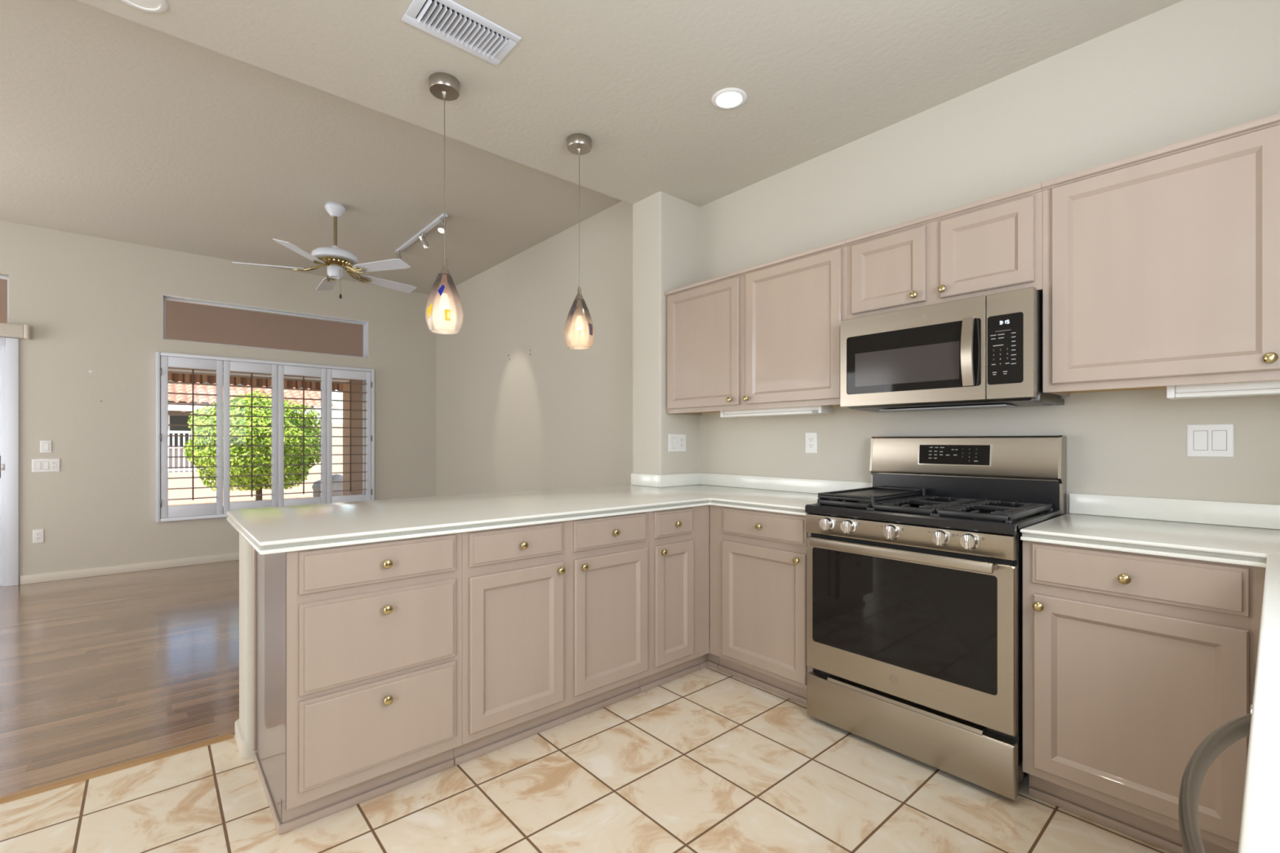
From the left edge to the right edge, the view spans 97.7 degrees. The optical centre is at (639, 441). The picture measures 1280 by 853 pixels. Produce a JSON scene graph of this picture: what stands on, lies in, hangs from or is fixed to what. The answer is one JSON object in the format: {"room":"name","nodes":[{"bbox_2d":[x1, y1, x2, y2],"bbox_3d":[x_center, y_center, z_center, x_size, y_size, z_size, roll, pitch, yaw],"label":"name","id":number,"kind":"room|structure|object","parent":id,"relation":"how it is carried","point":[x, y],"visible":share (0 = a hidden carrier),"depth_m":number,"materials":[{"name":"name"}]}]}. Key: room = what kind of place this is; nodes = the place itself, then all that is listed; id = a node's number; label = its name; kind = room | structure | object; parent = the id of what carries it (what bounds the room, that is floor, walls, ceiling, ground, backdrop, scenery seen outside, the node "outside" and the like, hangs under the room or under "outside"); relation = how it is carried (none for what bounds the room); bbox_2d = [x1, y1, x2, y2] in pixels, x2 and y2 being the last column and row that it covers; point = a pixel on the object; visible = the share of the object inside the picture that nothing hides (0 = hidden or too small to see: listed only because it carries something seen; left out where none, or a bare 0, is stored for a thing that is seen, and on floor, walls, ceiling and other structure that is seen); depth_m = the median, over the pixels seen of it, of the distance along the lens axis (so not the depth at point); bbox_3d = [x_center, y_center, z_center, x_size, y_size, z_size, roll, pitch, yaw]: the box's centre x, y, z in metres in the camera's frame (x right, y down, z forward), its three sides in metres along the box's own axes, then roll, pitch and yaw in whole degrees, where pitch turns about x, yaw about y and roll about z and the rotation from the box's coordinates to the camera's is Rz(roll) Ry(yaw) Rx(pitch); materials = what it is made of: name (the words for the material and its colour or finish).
{"room":"kitchen","nodes":[
{"label":"kitchen","id":0,"kind":"room"},
{"bbox_2d":[0,220,435,584],"bbox_3d":[-5.024,-0.315,4.970,6.407,3.033,0.160,0,0,-41],"label":"wall","id":1,"kind":"structure","parent":0,"point":[87,303],"depth_m":5.12,"materials":[{"name":"beige paint"}]},
{"bbox_2d":[0,275,8,323],"bbox_3d":[-6.045,-1.185,4.136,1.870,0.423,0.060,0,0,-41],"label":"window","id":2,"kind":"structure","parent":1,"relation":"in","point":[5,277],"depth_m":4.72,"materials":[{"name":"white paint"}]},
{"bbox_2d":[0,337,18,586],"bbox_3d":[-6.014,0.169,4.091,1.998,2.065,0.178,0,0,-41],"label":"door","id":3,"kind":"structure","parent":1,"relation":"in","point":[9,347],"depth_m":4.65,"materials":[{"name":"white paint"}]},
{"bbox_2d":[0,322,30,339],"bbox_3d":[-5.921,-0.919,4.013,2.095,0.118,0.095,0,0,-41],"label":"blind headrail","id":4,"kind":"object","parent":1,"relation":"attached to","point":[6,330],"visible":1,"depth_m":4.62,"materials":[{"name":"beige paint"}]},
{"bbox_2d":[32,528,44,543],"bbox_3d":[-5.129,0.806,4.766,0.065,0.116,0.008,0,0,-41],"label":"wall outlet","id":5,"kind":"object","parent":1,"relation":"attached to","point":[37,535],"visible":1,"depth_m":4.76,"materials":[{"name":"white plastic"}]},
{"bbox_2d":[35,532,40,540],"bbox_3d":[-5.127,0.806,4.764,0.033,0.066,0.002,0,0,-41],"label":"socket","id":6,"kind":"object","parent":5,"relation":"attached to","point":[37,535],"depth_m":4.76,"materials":[{"name":"grey plastic"}]},
{"bbox_2d":[40,440,51,453],"bbox_3d":[-5.095,0.042,4.794,0.068,0.105,0.010,0,0,-41],"label":"light switch","id":7,"kind":"object","parent":1,"relation":"attached to","point":[45,446],"visible":1,"depth_m":4.79,"materials":[{"name":"white plastic"}]},
{"bbox_2d":[31,458,60,472],"bbox_3d":[-5.094,0.203,4.795,0.166,0.114,0.010,0,0,-41],"label":"light switch","id":8,"kind":"object","parent":1,"relation":"attached to","point":[37,464],"visible":1,"depth_m":4.79,"materials":[{"name":"white plastic"}]},
{"bbox_2d":[35,461,40,469],"bbox_3d":[-5.127,0.203,4.762,0.033,0.066,0.005,0,0,-41],"label":"rocker switch","id":9,"kind":"object","parent":8,"relation":"attached to","point":[37,464],"depth_m":4.76,"materials":[{"name":"white plastic"}]},
{"bbox_2d":[43,461,48,469],"bbox_3d":[-5.093,0.203,4.792,0.033,0.066,0.005,0,0,-41],"label":"rocker switch","id":10,"kind":"object","parent":8,"relation":"attached to","point":[46,464],"depth_m":4.79,"materials":[{"name":"white plastic"}]},
{"bbox_2d":[51,461,56,469],"bbox_3d":[-5.057,0.203,4.825,0.033,0.066,0.002,0,0,-41],"label":"socket","id":11,"kind":"object","parent":8,"relation":"attached to","point":[53,463],"depth_m":4.82,"materials":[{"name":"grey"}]},
{"bbox_2d":[20,552,239,584],"bbox_3d":[-3.882,1.164,5.856,3.522,0.075,0.012,0,0,-41],"label":"baseboard","id":12,"kind":"structure","parent":1,"relation":"attached to","point":[75,574],"depth_m":5.12,"materials":[{"name":"beige paint"}]},
{"bbox_2d":[0,279,363,391],"bbox_3d":[-5.114,-1.244,6.889,6.600,0.908,2.836,0,0,-41],"label":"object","id":13,"kind":"object","parent":1,"relation":"attached to","point":[189,322],"visible":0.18,"depth_m":6.89,"materials":[{"name":"brown fabric"}]},
{"bbox_2d":[155,351,374,522],"bbox_3d":[-3.818,-0.044,5.877,1.920,1.598,0.115,0,0,-41],"label":"plantation shutter","id":14,"kind":"object","parent":1,"relation":"attached to","point":[223,366],"visible":0.86,"depth_m":5.70,"materials":[{"name":"white paint"}]},
{"bbox_2d":[163,294,368,357],"bbox_3d":[-3.890,-1.185,5.959,1.815,0.423,0.157,0,0,-41],"label":"window","id":15,"kind":"structure","parent":1,"relation":"in","point":[166,297],"depth_m":5.91,"materials":[{"name":"white paint"}]},
{"bbox_2d":[362,380,365,494],"bbox_3d":[-3.918,-0.048,5.998,1.804,1.460,0.060,0,0,-41],"label":"window","id":16,"kind":"structure","parent":1,"relation":"in","point":[363,381],"depth_m":6.57,"materials":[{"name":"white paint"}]},
{"bbox_2d":[0,0,622,295],"bbox_3d":[-3.643,-1.956,3.465,6.700,0.250,4.324,0,0,-41],"label":"ceiling","id":17,"kind":"structure","parent":0,"point":[113,126],"depth_m":3.71,"materials":[{"name":"beige paint"}]},
{"bbox_2d":[232,202,416,298],"bbox_3d":[-2.375,-1.464,4.369,1.284,0.732,1.256,0,0,-41],"label":"ceiling fan","id":18,"kind":"object","parent":17,"relation":"hanging from","point":[336,260],"visible":1,"depth_m":4.27,"materials":[{"name":"white paint"}]},
{"bbox_2d":[395,213,448,260],"bbox_3d":[-1.930,-1.757,4.930,0.106,0.148,1.169,0,0,-40],"label":"track light","id":19,"kind":"object","parent":17,"relation":"attached to","point":[421,233],"visible":0.84,"depth_m":4.85,"materials":[{"name":"white paint"}]},
{"bbox_2d":[239,191,699,758],"bbox_3d":[-0.633,-0.192,3.047,2.522,2.788,0.272,0,0,-41],"label":"wall","id":20,"kind":"structure","parent":0,"point":[666,227],"depth_m":3.61,"materials":[{"name":"beige paint"}]},
{"bbox_2d":[235,719,251,758],"bbox_3d":[-0.768,1.167,2.903,2.156,0.070,0.234,0,0,-41],"label":"baseboard","id":21,"kind":"structure","parent":20,"relation":"attached to","point":[244,746],"depth_m":2.12,"materials":[{"name":"beige paint"}]},
{"bbox_2d":[668,434,685,452],"bbox_3d":[0.246,0.007,3.633,0.158,0.115,0.010,0,0,-41],"label":"outlet","id":22,"kind":"object","parent":20,"relation":"attached to","point":[677,442],"visible":1,"depth_m":3.63,"materials":[{"name":"white plastic"}]},
{"bbox_2d":[672,437,676,448],"bbox_3d":[0.224,0.007,3.611,0.033,0.066,0.005,0,0,-41],"label":"rocker switch","id":23,"kind":"object","parent":22,"relation":"attached to","point":[674,439],"depth_m":3.61,"materials":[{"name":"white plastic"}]},
{"bbox_2d":[680,437,683,448],"bbox_3d":[0.272,0.007,3.655,0.033,0.066,0.002,0,0,-41],"label":"socket","id":24,"kind":"object","parent":22,"relation":"attached to","point":[681,438],"depth_m":3.65,"materials":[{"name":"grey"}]},
{"bbox_2d":[435,200,632,496],"bbox_3d":[-1.188,-0.315,5.615,0.213,3.033,4.324,0,0,-41],"label":"wall","id":25,"kind":"structure","parent":0,"point":[557,415],"depth_m":5.12,"materials":[{"name":"beige paint"}]},
{"bbox_2d":[0,560,1173,852],"bbox_3d":[-2.467,1.262,2.122,6.700,0.120,7.894,0,0,-41],"label":"floor","id":26,"kind":"structure","parent":0,"point":[708,759],"depth_m":2.01,"materials":[{"name":"tile"}]},
{"bbox_2d":[0,731,233,804],"bbox_3d":[-3.157,1.197,0.984,3.961,0.010,0.060,0,0,-41],"label":"trim","id":27,"kind":"structure","parent":26,"relation":"on","point":[46,787],"depth_m":2.04,"materials":[{"name":"brown wood"}]},
{"bbox_2d":[253,532,462,835],"bbox_3d":[-1.044,0.763,2.057,0.554,0.876,0.674,0,0,-41],"label":"base cabinet","id":28,"kind":"object","parent":26,"relation":"on","point":[357,648],"visible":0.94,"depth_m":1.82,"materials":[{"name":"brown wood"}]},
{"bbox_2d":[453,511,648,765],"bbox_3d":[-0.484,0.763,2.533,0.912,0.876,0.653,0,0,-41],"label":"base cabinet","id":29,"kind":"object","parent":26,"relation":"on","point":[555,615],"visible":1,"depth_m":2.25,"materials":[{"name":"brown wood"}]},
{"bbox_2d":[226,472,871,554],"bbox_3d":[-0.269,0.267,2.604,2.557,0.115,1.587,0,0,-41],"label":"countertop","id":30,"kind":"structure","parent":29,"relation":"on","point":[280,529],"depth_m":2.45,"materials":[{"name":"white stone"}]},
{"bbox_2d":[638,505,709,692],"bbox_3d":[0.017,0.763,2.972,0.419,0.876,0.653,0,0,-41],"label":"base cabinet","id":31,"kind":"object","parent":26,"relation":"on","point":[679,538],"visible":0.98,"depth_m":2.75,"materials":[{"name":"brown wood"}]},
{"bbox_2d":[698,653,719,670],"bbox_3d":[0.362,1.150,2.982,0.112,0.104,0.120,0,0,-41],"label":"trim","id":32,"kind":"structure","parent":26,"relation":"on","point":[711,660],"depth_m":2.97,"materials":[{"name":"brown wood"}]},
{"bbox_2d":[709,505,813,705],"bbox_3d":[0.770,0.763,2.859,0.654,0.876,0.600,0,0,-41],"label":"base cabinet","id":33,"kind":"object","parent":26,"relation":"on","point":[757,558],"visible":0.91,"depth_m":2.66,"materials":[{"name":"brown wood"}]},
{"bbox_2d":[804,435,1066,799],"bbox_3d":[1.200,0.588,2.318,0.718,1.227,0.780,0,0,-41],"label":"gas range","id":34,"kind":"object","parent":26,"relation":"on","point":[914,603],"visible":0.9,"depth_m":2.12,"materials":[{"name":"silver metal"}]},
{"bbox_2d":[817,485,926,502],"bbox_3d":[1.043,0.230,2.494,0.511,0.029,0.253,0,0,-41],"label":"griddle","id":35,"kind":"object","parent":34,"relation":"on","point":[872,495],"visible":1,"depth_m":2.46,"materials":[{"name":"grey metal"}]},
{"bbox_2d":[804,501,1062,535],"bbox_3d":[1.191,0.288,2.309,0.601,0.034,0.775,0,0,-41],"label":"cooktop","id":36,"kind":"object","parent":34,"relation":"in","point":[895,517],"depth_m":2.10,"materials":[{"name":"black metal"}]},
{"bbox_2d":[1022,540,1266,852],"bbox_3d":[1.668,0.763,1.834,0.654,0.876,0.560,0,0,-41],"label":"base cabinet","id":37,"kind":"object","parent":26,"relation":"on","point":[1131,660],"visible":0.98,"depth_m":1.64,"materials":[{"name":"brown wood"}]},
{"bbox_2d":[1177,704,1252,852],"bbox_3d":[0.867,0.766,0.397,0.596,0.872,0.695,0,0,-41],"label":"handle","id":38,"kind":"object","parent":26,"relation":"on","point":[1237,729],"visible":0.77,"depth_m":0.66,"materials":[{"name":"stainless steel"}]},
{"bbox_3d":[1.706,0.763,1.091,1.575,0.876,0.633,0,0,-41],"label":"cabinet","id":39,"kind":"object","parent":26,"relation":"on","visible":0},
{"bbox_2d":[1020,493,1279,852],"bbox_3d":[0.910,0.266,0.756,3.219,0.118,1.183,0,0,-41],"label":"countertop","id":40,"kind":"structure","parent":39,"relation":"on","point":[1246,534],"depth_m":1.62,"materials":[{"name":"white stone"}]},
{"bbox_2d":[76,0,1183,206],"bbox_3d":[-1.042,-1.834,0.496,6.700,0.495,3.570,0,0,-41],"label":"ceiling","id":41,"kind":"structure","parent":0,"point":[640,79],"depth_m":2.34,"materials":[{"name":"beige paint"}]},
{"bbox_2d":[120,0,168,13],"bbox_3d":[-1.783,-1.583,1.987,0.162,0.006,0.162,0,0,-41],"label":"recessed light","id":42,"kind":"object","parent":41,"relation":"in","point":[157,6],"visible":1,"depth_m":2.03,"materials":[{"name":"white plastic"}]},
{"bbox_2d":[425,72,463,334],"bbox_3d":[-0.861,-1.035,2.462,0.160,1.102,0.160,0,0,-41],"label":"pendant light","id":43,"kind":"object","parent":41,"relation":"hanging from","point":[441,318],"visible":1,"depth_m":2.43,"materials":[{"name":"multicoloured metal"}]},
{"bbox_2d":[441,275,447,293],"bbox_3d":[-0.861,-0.691,2.463,0.026,0.084,0.026,0,0,-41],"label":"socket","id":44,"kind":"object","parent":43,"relation":"attached to","point":[444,281],"depth_m":2.45,"materials":[{"name":"silver metal"}]},
{"bbox_2d":[401,0,520,66],"bbox_3d":[-0.680,-1.577,2.144,0.387,0.018,0.212,0,0,-41],"label":"ceiling vent","id":45,"kind":"object","parent":41,"relation":"in","point":[447,20],"visible":1,"depth_m":2.13,"materials":[{"name":"white metal"}]},
{"bbox_2d":[564,133,594,349],"bbox_3d":[-0.319,-1.040,2.938,0.160,1.092,0.161,0,0,-41],"label":"pendant light","id":46,"kind":"object","parent":41,"relation":"hanging from","point":[576,337],"visible":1,"depth_m":2.90,"materials":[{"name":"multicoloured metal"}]},
{"bbox_2d":[577,300,582,316],"bbox_3d":[-0.319,-0.701,2.938,0.026,0.084,0.026,0,0,-41],"label":"socket","id":47,"kind":"object","parent":46,"relation":"attached to","point":[579,302],"depth_m":2.93,"materials":[{"name":"silver metal"}]},
{"bbox_2d":[711,87,746,109],"bbox_3d":[0.412,-1.583,2.585,0.162,0.006,0.162,0,0,-41],"label":"recessed light","id":48,"kind":"object","parent":41,"relation":"in","point":[731,98],"visible":1,"depth_m":2.58,"materials":[{"name":"white plastic"}]},
{"bbox_2d":[699,0,1279,515],"bbox_3d":[1.448,-0.192,2.677,0.120,2.788,3.570,0,0,-41],"label":"wall","id":49,"kind":"structure","parent":0,"point":[1184,70],"depth_m":2.30,"materials":[{"name":"beige paint"}]},
{"bbox_2d":[631,472,871,493],"bbox_3d":[0.577,0.248,3.288,0.383,0.078,1.501,0,0,-41],"label":"backsplash","id":50,"kind":"structure","parent":49,"relation":"attached to","point":[785,484],"depth_m":3.45,"materials":[{"name":"white stone"}]},
{"bbox_2d":[664,239,847,415],"bbox_3d":[0.673,-0.565,3.194,0.362,0.774,1.233,0,0,-41],"label":"upper cabinet","id":51,"kind":"object","parent":49,"relation":"attached to","point":[765,335],"visible":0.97,"depth_m":3.01,"materials":[{"name":"brown wood"}]},
{"bbox_2d":[720,404,832,417],"bbox_3d":[0.735,-0.168,3.100,0.109,0.048,0.665,0,0,-41],"label":"light","id":52,"kind":"object","parent":51,"relation":"attached to","point":[828,409],"visible":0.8,"depth_m":3.02,"materials":[{"name":"white plastic"}]},
{"bbox_2d":[805,432,817,453],"bbox_3d":[0.960,0.006,3.136,0.008,0.117,0.075,0,0,-41],"label":"wall outlet","id":53,"kind":"object","parent":49,"relation":"attached to","point":[811,437],"visible":1,"depth_m":3.13,"materials":[{"name":"white plastic"}]},
{"bbox_2d":[808,436,813,448],"bbox_3d":[0.958,0.006,3.134,0.002,0.066,0.033,0,0,-41],"label":"socket","id":54,"kind":"object","parent":53,"relation":"attached to","point":[811,439],"depth_m":3.13,"materials":[{"name":"grey plastic"}]},
{"bbox_2d":[845,182,1042,319],"bbox_3d":[1.333,-0.758,2.441,0.362,0.389,0.768,0,0,-41],"label":"upper cabinet","id":55,"kind":"object","parent":49,"relation":"attached to","point":[992,245],"visible":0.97,"depth_m":2.28,"materials":[{"name":"brown wood"}]},
{"bbox_2d":[840,286,1064,412],"bbox_3d":[1.306,-0.350,2.409,0.442,0.421,0.761,0,0,-41],"label":"microwave","id":56,"kind":"object","parent":55,"relation":"attached to","point":[982,352],"visible":0.99,"depth_m":2.24,"materials":[{"name":"grey metal"}]},
{"bbox_2d":[1041,112,1279,396],"bbox_3d":[1.980,-0.567,1.702,0.362,0.771,1.193,0,0,-41],"label":"upper cabinet","id":57,"kind":"object","parent":49,"relation":"attached to","point":[1161,266],"visible":1,"depth_m":1.80,"materials":[{"name":"brown wood"}]},
{"bbox_2d":[1166,380,1279,399],"bbox_3d":[2.022,-0.168,1.631,0.109,0.048,0.700,0,0,-41],"label":"light","id":58,"kind":"object","parent":57,"relation":"attached to","point":[1265,388],"visible":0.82,"depth_m":1.76,"materials":[{"name":"white plastic"}]},
{"bbox_2d":[1069,493,1279,529],"bbox_3d":[0.912,0.247,0.753,3.219,0.080,1.174,0,0,-41],"label":"backsplash","id":59,"kind":"structure","parent":49,"relation":"attached to","point":[1267,516],"depth_m":2.00,"materials":[{"name":"white stone"}]},
{"bbox_2d":[1186,423,1234,457],"bbox_3d":[1.993,-0.004,1.955,0.010,0.116,0.117,0,0,-41],"label":"light switch","id":60,"kind":"object","parent":49,"relation":"attached to","point":[1203,440],"visible":1,"depth_m":1.95,"materials":[{"name":"white plastic"}]},
{"bbox_2d":[1194,431,1207,449],"bbox_3d":[1.976,-0.004,1.970,0.005,0.066,0.033,0,0,-41],"label":"rocker switch","id":61,"kind":"object","parent":60,"relation":"attached to","point":[1200,437],"depth_m":1.97,"materials":[{"name":"white plastic"}]},
{"bbox_2d":[1212,431,1226,449],"bbox_3d":[2.006,-0.004,1.936,0.005,0.066,0.033,0,0,-41],"label":"rocker switch","id":62,"kind":"object","parent":60,"relation":"attached to","point":[1219,437],"depth_m":1.94,"materials":[{"name":"white plastic"}]},
{"label":"outside","id":63,"kind":"structure","parent":0,"visible":0},
{"bbox_2d":[168,483,313,505],"bbox_3d":[-15.275,1.212,17.123,34.000,0.020,18.000,0,0,-41],"label":"gravel ground","id":64,"kind":"structure","parent":63,"point":[197,492],"depth_m":12.59,"materials":[{"name":"white gravel"}]},
{"bbox_2d":[168,468,318,488],"bbox_3d":[-15.062,0.992,11.493,14.900,0.420,0.250,0,0,-41],"label":"wall","id":65,"kind":"structure","parent":64,"relation":"on","point":[178,482],"depth_m":14.37,"materials":[{"name":"beige paint"}]},
{"bbox_2d":[168,431,208,472],"bbox_3d":[-14.278,0.252,12.153,7.950,1.060,0.050,0,0,-41],"label":"rail fence","id":66,"kind":"object","parent":65,"relation":"on","point":[173,433],"visible":0.18,"depth_m":14.31,"materials":[{"name":"white wood"}]},
{"bbox_2d":[168,381,335,472],"bbox_3d":[-19.094,-0.958,16.702,16.300,4.320,7.600,0,0,-41],"label":"house","id":67,"kind":"structure","parent":64,"relation":"on","point":[172,388],"depth_m":17.24,"materials":[{"name":"grey paint"}]},
{"bbox_2d":[306,422,342,479],"bbox_3d":[-8.963,0.327,17.999,2.550,1.750,3.000,0,0,-41],"label":"wall","id":68,"kind":"structure","parent":64,"relation":"on","point":[335,432],"depth_m":16.20,"materials":[{"name":"beige paint"}]},
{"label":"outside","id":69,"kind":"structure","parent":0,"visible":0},
{"bbox_3d":[-13.042,1.282,14.574,34.000,0.120,24.776,0,0,-41],"label":"ground","id":70,"kind":"structure","parent":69,"visible":0},
{"bbox_2d":[182,389,320,500],"bbox_3d":[-6.647,0.147,9.874,2.074,2.149,2.143,0,0,45],"label":"citrus tree","id":71,"kind":"object","parent":70,"relation":"on","point":[234,411],"visible":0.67,"depth_m":9.33,"materials":[{"name":"green plant"}]},
{"bbox_2d":[311,474,342,497],"bbox_3d":[-6.148,0.986,11.288,0.814,0.676,0.719,0,0,-41],"label":"boulder","id":72,"kind":"object","parent":70,"relation":"on","point":[335,477],"visible":0.23,"depth_m":11.05,"materials":[{"name":"grey stone"}]},
{"bbox_2d":[342,380,362,495],"bbox_3d":[-4.261,0.152,8.671,0.530,2.140,0.470,0,0,-41],"label":"pillar","id":73,"kind":"structure","parent":70,"relation":"on","point":[346,387],"depth_m":8.39,"materials":[{"name":"beige paint"}]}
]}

